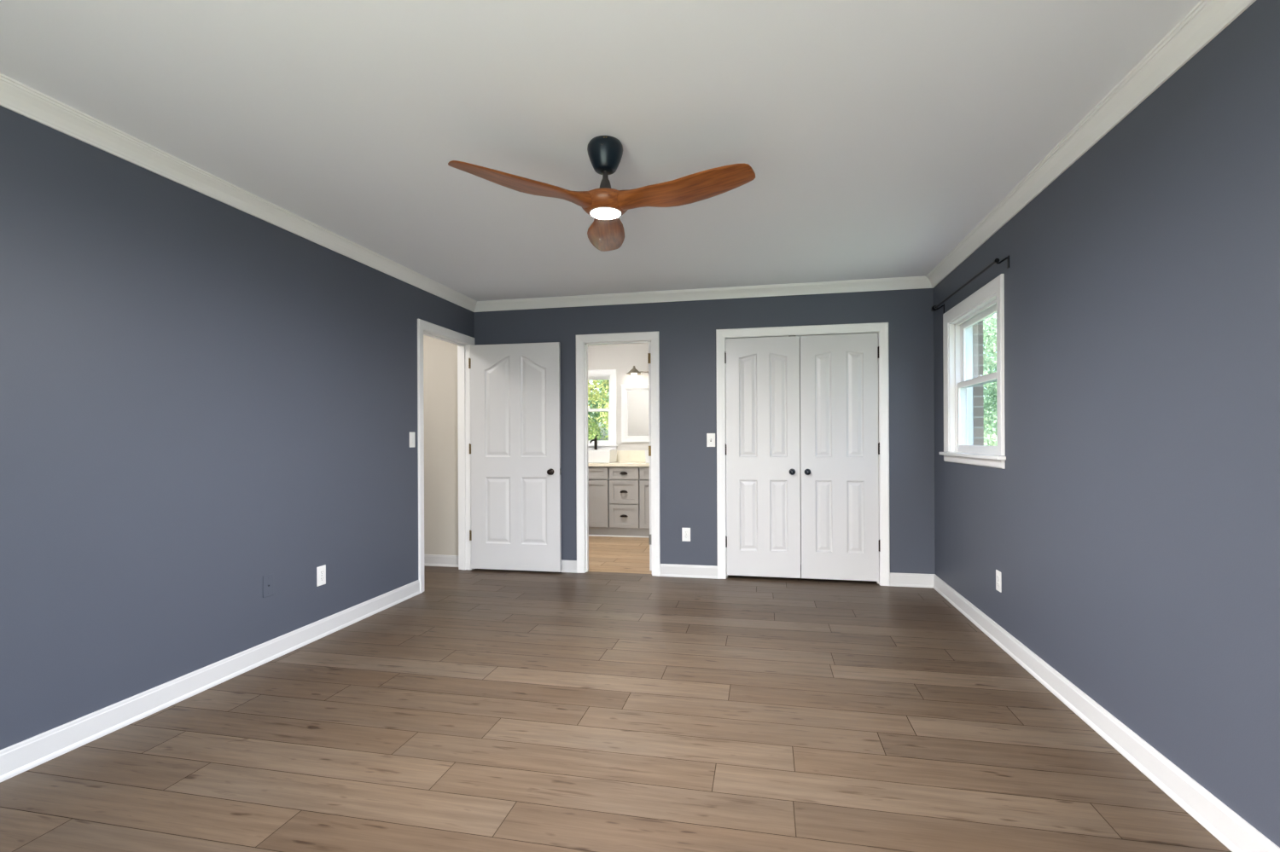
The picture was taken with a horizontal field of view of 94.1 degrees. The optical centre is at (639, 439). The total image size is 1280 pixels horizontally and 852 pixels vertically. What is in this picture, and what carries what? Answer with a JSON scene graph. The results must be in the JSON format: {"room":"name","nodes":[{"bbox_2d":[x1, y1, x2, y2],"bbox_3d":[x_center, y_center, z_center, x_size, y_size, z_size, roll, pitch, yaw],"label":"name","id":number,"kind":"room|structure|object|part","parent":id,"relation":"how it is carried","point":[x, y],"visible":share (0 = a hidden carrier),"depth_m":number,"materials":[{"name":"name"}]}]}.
{"room":"empty bedroom","nodes":[
{"label":"empty bedroom","id":0,"kind":"room"},
{"bbox_2d":[0,105,474,750],"bbox_3d":[-2.200,-0.032,2.785,0.120,2.485,5.753,0,0,12],"label":"wall","id":1,"kind":"structure","parent":0,"point":[203,398],"depth_m":2.72,"materials":[{"name":"blue paint"}]},
{"bbox_2d":[0,580,420,782],"bbox_3d":[-2.222,1.157,2.314,0.018,0.107,4.820,0,0,12],"label":"baseboard","id":2,"kind":"structure","parent":1,"relation":"attached to","point":[20,758],"depth_m":2.71,"materials":[{"name":"white paint"}]},
{"bbox_2d":[0,73,477,312],"bbox_3d":[-2.113,-1.234,2.765,0.070,0.082,5.753,0,0,12],"label":"crown molding","id":3,"kind":"structure","parent":1,"relation":"attached to","point":[16,96],"depth_m":2.77,"materials":[{"name":"white paint"}]},
{"bbox_2d":[262,573,273,598],"bbox_3d":[-2.032,0.800,3.257,0.008,0.118,0.072,0,0,12],"label":"cable jack plate","id":4,"kind":"object","parent":1,"relation":"attached to","point":[268,580],"visible":1,"depth_m":3.25,"materials":[{"name":"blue plastic"}]},
{"bbox_2d":[316,564,325,587],"bbox_3d":[-1.950,0.835,3.646,0.008,0.118,0.072,0,0,12],"label":"wall outlet","id":5,"kind":"object","parent":1,"relation":"attached to","point":[321,571],"visible":1,"depth_m":3.64,"materials":[{"name":"white plastic"}]},
{"bbox_2d":[409,432,414,448],"bbox_3d":[-1.755,0.003,4.595,0.010,0.118,0.072,0,0,12],"label":"light switch","id":6,"kind":"object","parent":1,"relation":"attached to","point":[411,434],"visible":1,"depth_m":4.58,"materials":[{"name":"white plastic"}]},
{"bbox_2d":[417,319,474,593],"bbox_3d":[-1.700,0.130,5.132,0.139,2.156,0.918,0,0,12],"label":"door frame","id":7,"kind":"structure","parent":1,"relation":"attached to","point":[463,342],"depth_m":5.50,"materials":[{"name":"white paint"}]},
{"bbox_2d":[468,342,561,571],"bbox_3d":[-1.137,0.159,5.402,0.874,2.052,0.136,0,0,10],"label":"door","id":8,"kind":"structure","parent":1,"relation":"in","point":[514,445],"depth_m":5.39,"materials":[{"name":"white paint"}]},
{"bbox_3d":[-0.800,0.290,5.303,0.057,0.057,0.060,0,0,10],"label":"knob","id":9,"kind":"part","parent":8,"relation":"part of","materials":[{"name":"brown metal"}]},
{"bbox_2d":[0,0,1200,301],"bbox_3d":[-0.568,-1.362,3.715,5.884,0.160,8.845,0,0,12],"label":"ceiling","id":10,"kind":"structure","parent":0,"point":[875,136],"depth_m":2.30,"materials":[{"name":"white paint"}]},
{"bbox_2d":[448,135,755,251],"bbox_3d":[-0.068,-1.129,2.652,1.150,0.312,1.128,0,0,12],"label":"ceiling fan","id":11,"kind":"object","parent":10,"relation":"hanging from","point":[605,204],"visible":1,"depth_m":2.47,"materials":[{"name":"brown wood"}]},
{"bbox_3d":[-0.449,-1.028,2.387,0.612,0.072,0.181,1,0,-30],"label":"blade","id":12,"kind":"part","parent":11,"relation":"part of","materials":[{"name":"brown wood"}]},
{"bbox_3d":[-0.167,-1.023,2.936,0.181,0.072,0.612,1,0,0],"label":"blade","id":13,"kind":"part","parent":11,"relation":"part of","materials":[{"name":"brown wood"}]},
{"bbox_3d":[0.167,-1.016,2.417,0.612,0.072,0.181,1,0,30],"label":"blade","id":14,"kind":"part","parent":11,"relation":"part of","materials":[{"name":"brown wood"}]},
{"bbox_2d":[0,535,1231,851],"bbox_3d":[-0.667,1.204,3.739,5.554,0.001,8.285,0,0,12],"label":"floor","id":15,"kind":"structure","parent":0,"point":[480,710],"depth_m":2.36,"materials":[{"name":"brown wood"}]},
{"bbox_2d":[588,466,649,537],"bbox_3d":[-0.143,0.767,7.542,1.690,0.868,0.578,0,0,12],"label":"bathroom vanity","id":16,"kind":"object","parent":15,"relation":"on","point":[619,497],"visible":0.52,"depth_m":7.31,"materials":[{"name":"grey paint"}]},
{"bbox_3d":[-0.698,0.419,7.413,0.624,0.143,0.044,0,0,12],"label":"false drawer","id":17,"kind":"part","parent":16,"relation":"part of","materials":[{"name":"grey paint"}]},
{"bbox_3d":[-0.543,0.794,7.381,0.310,0.583,0.044,0,0,12],"label":"cabinet door","id":18,"kind":"part","parent":16,"relation":"part of","materials":[{"name":"grey paint"}]},
{"bbox_2d":[587,450,649,466],"bbox_3d":[-0.145,0.238,7.546,1.714,0.187,0.574,0,0,12],"label":"countertop","id":19,"kind":"structure","parent":16,"relation":"on","point":[625,458],"depth_m":7.78,"materials":[{"name":"beige stone"}]},
{"bbox_2d":[589,435,598,449],"bbox_3d":[-0.604,0.117,7.838,0.054,0.357,0.169,0,0,21],"label":"faucet","id":20,"kind":"object","parent":19,"relation":"on","point":[595,439],"visible":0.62,"depth_m":7.87,"materials":[{"name":"black metal"}]},
{"bbox_2d":[587,449,616,463],"bbox_3d":[-0.640,0.216,7.678,0.623,0.158,0.370,0,0,12],"label":"vessel sink","id":21,"kind":"object","parent":19,"relation":"in","point":[594,456],"visible":0.67,"depth_m":7.48,"materials":[{"name":"white ceramic"}]},
{"bbox_2d":[645,450,649,463],"bbox_3d":[0.401,0.211,7.461,0.623,0.158,0.370,0,0,12],"label":"vessel sink","id":22,"kind":"object","parent":19,"relation":"in","point":[647,457],"visible":0.12,"depth_m":7.34,"materials":[{"name":"white ceramic"}]},
{"bbox_3d":[-0.192,0.941,7.308,0.364,0.285,0.044,0,0,12],"label":"drawer","id":23,"kind":"part","parent":16,"relation":"part of","materials":[{"name":"grey paint"}]},
{"bbox_3d":[-0.194,0.643,7.308,0.364,0.286,0.044,0,0,12],"label":"drawer","id":24,"kind":"part","parent":16,"relation":"part of","materials":[{"name":"grey paint"}]},
{"bbox_3d":[-0.195,0.417,7.308,0.364,0.143,0.044,0,0,12],"label":"drawer","id":25,"kind":"part","parent":16,"relation":"part of","materials":[{"name":"grey paint"}]},
{"bbox_3d":[0.308,0.414,7.203,0.624,0.143,0.044,0,0,12],"label":"false drawer","id":26,"kind":"part","parent":16,"relation":"part of","materials":[{"name":"grey paint"}]},
{"bbox_3d":[0.156,0.790,7.236,0.310,0.583,0.044,0,0,12],"label":"cabinet door","id":27,"kind":"part","parent":16,"relation":"part of","materials":[{"name":"grey paint"}]},
{"bbox_2d":[587,343,649,450],"bbox_3d":[-0.221,-0.041,7.922,2.630,2.485,0.130,0,0,12],"label":"wall","id":28,"kind":"structure","parent":0,"point":[621,357],"depth_m":7.86,"materials":[{"name":"grey paint"}]},
{"bbox_2d":[587,369,617,449],"bbox_3d":[-0.698,-0.394,8.024,0.858,1.065,0.205,0,0,12],"label":"window","id":29,"kind":"structure","parent":28,"relation":"in","point":[597,375],"depth_m":7.89,"materials":[{"name":"white paint"}]},
{"bbox_3d":[-0.694,-0.609,8.051,0.652,0.473,0.028,0,0,12],"label":"sash","id":30,"kind":"part","parent":29,"relation":"part of","materials":[{"name":"white paint"}]},
{"bbox_3d":[-0.699,-0.172,8.016,0.652,0.479,0.028,0,0,12],"label":"sash","id":31,"kind":"part","parent":29,"relation":"part of","materials":[{"name":"white paint"}]},
{"bbox_3d":[-0.710,0.081,7.958,0.858,0.024,0.071,0,0,12],"label":"sill","id":32,"kind":"part","parent":29,"relation":"part of","materials":[{"name":"white paint"}]},
{"bbox_2d":[616,450,645,461],"bbox_3d":[-0.089,0.219,7.817,1.714,0.148,0.021,0,0,12],"label":"backsplash","id":33,"kind":"structure","parent":28,"relation":"attached to","point":[622,456],"depth_m":7.81,"materials":[{"name":"beige stone"}]},
{"bbox_2d":[621,384,649,442],"bbox_3d":[0.172,-0.341,7.758,0.858,0.760,0.030,0,0,12],"label":"wall mirror","id":34,"kind":"object","parent":28,"relation":"attached to","point":[635,427],"visible":0.37,"depth_m":7.81,"materials":[{"name":"white mirror"}]},
{"bbox_2d":[627,390,649,436],"bbox_3d":[0.173,-0.341,7.765,0.696,0.598,0.008,0,0,12],"label":"mirror glass","id":35,"kind":"object","parent":34,"relation":"attached to","point":[637,401],"depth_m":7.80,"materials":[{"name":"white"}]},
{"bbox_2d":[626,366,648,376],"bbox_3d":[0.204,-0.886,7.654,0.778,0.140,0.219,0,0,12],"label":"vanity light","id":36,"kind":"object","parent":28,"relation":"attached to","point":[633,372],"visible":0.24,"depth_m":7.67,"materials":[{"name":"grey metal"}]},
{"bbox_3d":[-0.076,-0.900,7.707,0.208,0.109,0.208,0,0,12],"label":"lamp shade","id":37,"kind":"part","parent":36,"relation":"part of","materials":[{"name":"grey metal"}]},
{"bbox_2d":[423,288,935,574],"bbox_3d":[-0.289,-0.041,5.386,5.434,2.485,0.120,0,0,12],"label":"wall","id":38,"kind":"structure","parent":0,"point":[686,329],"depth_m":5.17,"materials":[{"name":"blue paint"}]},
{"bbox_2d":[424,554,458,567],"bbox_3d":[-2.307,1.158,5.760,1.318,0.107,0.018,0,0,12],"label":"baseboard","id":39,"kind":"structure","parent":38,"relation":"attached to","point":[429,560],"depth_m":5.67,"materials":[{"name":"white paint"}]},
{"bbox_2d":[515,560,576,573],"bbox_3d":[-1.048,1.152,5.475,0.984,0.107,0.018,0,0,12],"label":"baseboard","id":40,"kind":"structure","parent":38,"relation":"attached to","point":[567,566],"depth_m":5.39,"materials":[{"name":"white paint"}]},
{"bbox_2d":[576,331,660,576],"bbox_3d":[-0.187,0.128,5.365,0.762,2.146,0.156,0,0,12],"label":"door frame","id":41,"kind":"structure","parent":38,"relation":"attached to","point":[583,341],"depth_m":5.36,"materials":[{"name":"white paint"}]},
{"bbox_2d":[647,343,651,570],"bbox_3d":[0.186,0.157,5.624,0.098,2.040,0.620,0,0,12],"label":"door","id":42,"kind":"structure","parent":38,"relation":"in","point":[648,353],"depth_m":5.34,"materials":[{"name":"white paint"}]},
{"bbox_2d":[681,528,690,541],"bbox_3d":[0.402,0.828,5.177,0.072,0.118,0.008,0,0,12],"label":"wall outlet","id":43,"kind":"object","parent":38,"relation":"attached to","point":[685,532],"visible":1,"depth_m":5.17,"materials":[{"name":"white plastic"}]},
{"bbox_2d":[659,564,717,579],"bbox_3d":[0.421,1.144,5.168,0.505,0.107,0.018,0,0,12],"label":"baseboard","id":44,"kind":"structure","parent":38,"relation":"attached to","point":[666,570],"depth_m":5.16,"materials":[{"name":"white paint"}]},
{"bbox_2d":[474,276,932,312],"bbox_3d":[0.389,-1.246,5.146,3.996,0.082,0.070,0,0,12],"label":"crown molding","id":45,"kind":"structure","parent":38,"relation":"attached to","point":[913,282],"depth_m":5.10,"materials":[{"name":"white paint"}]},
{"bbox_2d":[706,433,715,447],"bbox_3d":[0.611,0.006,5.127,0.072,0.118,0.018,0,0,12],"label":"light switch","id":46,"kind":"object","parent":38,"relation":"attached to","point":[710,437],"visible":1,"depth_m":5.13,"materials":[{"name":"white plastic"}]},
{"bbox_2d":[724,335,800,578],"bbox_3d":[1.023,0.147,5.052,0.650,2.039,0.091,0,0,12],"label":"door","id":47,"kind":"structure","parent":38,"relation":"in","point":[763,536],"depth_m":5.06,"materials":[{"name":"white paint"}]},
{"bbox_3d":[1.275,0.273,4.982,0.053,0.053,0.056,0,0,12],"label":"knob","id":48,"kind":"part","parent":47,"relation":"part of","materials":[{"name":"black metal"}]},
{"bbox_2d":[715,322,890,586],"bbox_3d":[1.355,0.123,5.043,1.390,2.141,0.156,0,0,12],"label":"door frame","id":49,"kind":"structure","parent":38,"relation":"attached to","point":[881,328],"depth_m":4.92,"materials":[{"name":"white paint"}]},
{"bbox_2d":[799,332,880,581],"bbox_3d":[1.652,0.147,4.921,0.626,2.034,0.091,0,0,12],"label":"door","id":50,"kind":"structure","parent":38,"relation":"in","point":[840,447],"depth_m":4.93,"materials":[{"name":"white paint"}]},
{"bbox_3d":[1.398,0.272,4.956,0.053,0.053,0.056,0,0,12],"label":"knob","id":51,"kind":"part","parent":50,"relation":"part of","materials":[{"name":"black metal"}]},
{"bbox_2d":[889,572,934,587],"bbox_3d":[2.193,1.136,4.798,0.346,0.107,0.018,0,0,12],"label":"baseboard","id":52,"kind":"structure","parent":38,"relation":"attached to","point":[915,580],"depth_m":4.80,"materials":[{"name":"white paint"}]},
{"bbox_2d":[799,370,801,564],"bbox_3d":[1.669,-0.051,5.689,1.984,2.485,0.100,0,0,12],"label":"wall","id":53,"kind":"structure","parent":0,"point":[800,370],"depth_m":5.67,"materials":[{"name":"grey paint"}]},
{"bbox_2d":[972,320,983,445],"bbox_3d":[2.030,0.098,2.270,0.066,2.785,7.073,0,0,12],"label":"wall","id":54,"kind":"structure","parent":0,"point":[978,395],"depth_m":4.32,"materials":[{"name":"grey brick"}]},
{"bbox_2d":[933,0,1279,848],"bbox_3d":[1.847,-0.052,2.001,0.130,2.485,5.873,0,0,12],"label":"wall","id":55,"kind":"structure","parent":0,"point":[1130,526],"depth_m":2.06,"materials":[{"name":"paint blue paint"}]},
{"bbox_2d":[930,256,1009,314],"bbox_3d":[2.137,-0.985,3.937,0.084,0.067,1.293,0,0,12],"label":"curtain rod","id":56,"kind":"object","parent":55,"relation":"attached to","point":[934,308],"visible":1,"depth_m":3.72,"materials":[{"name":"black metal"}]},
{"bbox_3d":[2.111,-0.997,3.910,0.016,0.016,1.200,0,0,12],"label":"rod","id":57,"kind":"part","parent":56,"relation":"part of","materials":[{"name":"black metal"}]},
{"bbox_2d":[938,273,1006,469],"bbox_3d":[2.233,-0.387,3.905,0.203,1.106,1.152,0,0,12],"label":"window","id":58,"kind":"structure","parent":55,"relation":"in","point":[958,322],"depth_m":4.24,"materials":[{"name":"white paint"}]},
{"bbox_3d":[2.176,0.105,3.917,0.081,0.022,1.152,0,0,12],"label":"sill","id":59,"kind":"part","parent":58,"relation":"part of","materials":[{"name":"white paint"}]},
{"bbox_3d":[2.237,-0.158,3.904,0.028,0.502,0.916,0,0,12],"label":"sash","id":60,"kind":"part","parent":58,"relation":"part of","materials":[{"name":"white paint"}]},
{"bbox_3d":[2.270,-0.608,3.897,0.028,0.475,0.916,0,0,12],"label":"sash","id":61,"kind":"part","parent":58,"relation":"part of","materials":[{"name":"white paint"}]},
{"bbox_2d":[995,570,1001,593],"bbox_3d":[2.086,0.825,3.465,0.008,0.118,0.072,0,0,12],"label":"wall outlet","id":62,"kind":"object","parent":55,"relation":"attached to","point":[998,577],"visible":1,"depth_m":3.46,"materials":[{"name":"white plastic"}]},
{"bbox_2d":[926,0,1256,288],"bbox_3d":[1.730,-1.253,1.963,0.070,0.082,5.753,0,0,12],"label":"crown molding","id":63,"kind":"structure","parent":55,"relation":"attached to","point":[1207,19],"depth_m":2.26,"materials":[{"name":"white paint"}]},
{"bbox_2d":[933,574,1279,851],"bbox_3d":[1.768,1.138,1.958,0.018,0.107,5.753,0,0,12],"label":"baseboard","id":64,"kind":"structure","parent":55,"relation":"attached to","point":[1225,825],"depth_m":2.19,"materials":[{"name":"white paint"}]},
{"label":"outside","id":65,"kind":"structure","parent":0,"visible":0},
{"bbox_3d":[3.177,2.034,15.173,60.000,0.100,59.000,0,0,12],"label":"ground","id":66,"kind":"structure","parent":65,"visible":0},
{"bbox_2d":[587,379,609,440],"bbox_3d":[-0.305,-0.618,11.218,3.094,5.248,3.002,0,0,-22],"label":"leafy tree","id":67,"kind":"object","parent":66,"relation":"on","point":[594,426],"visible":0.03,"depth_m":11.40,"materials":[{"name":"green plant"}]},
{"bbox_2d":[597,382,609,436],"bbox_3d":[0.530,-1.934,18.945,4.826,7.870,4.303,0,0,-28],"label":"leafy tree","id":68,"kind":"object","parent":66,"relation":"on","point":[599,382],"visible":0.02,"depth_m":18.29,"materials":[{"name":"green plant"}]},
{"bbox_2d":[983,313,997,446],"bbox_3d":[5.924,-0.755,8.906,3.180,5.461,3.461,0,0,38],"label":"leafy tree","id":69,"kind":"object","parent":66,"relation":"on","point":[992,392],"visible":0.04,"depth_m":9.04,"materials":[{"name":"green plant"}]}
]}

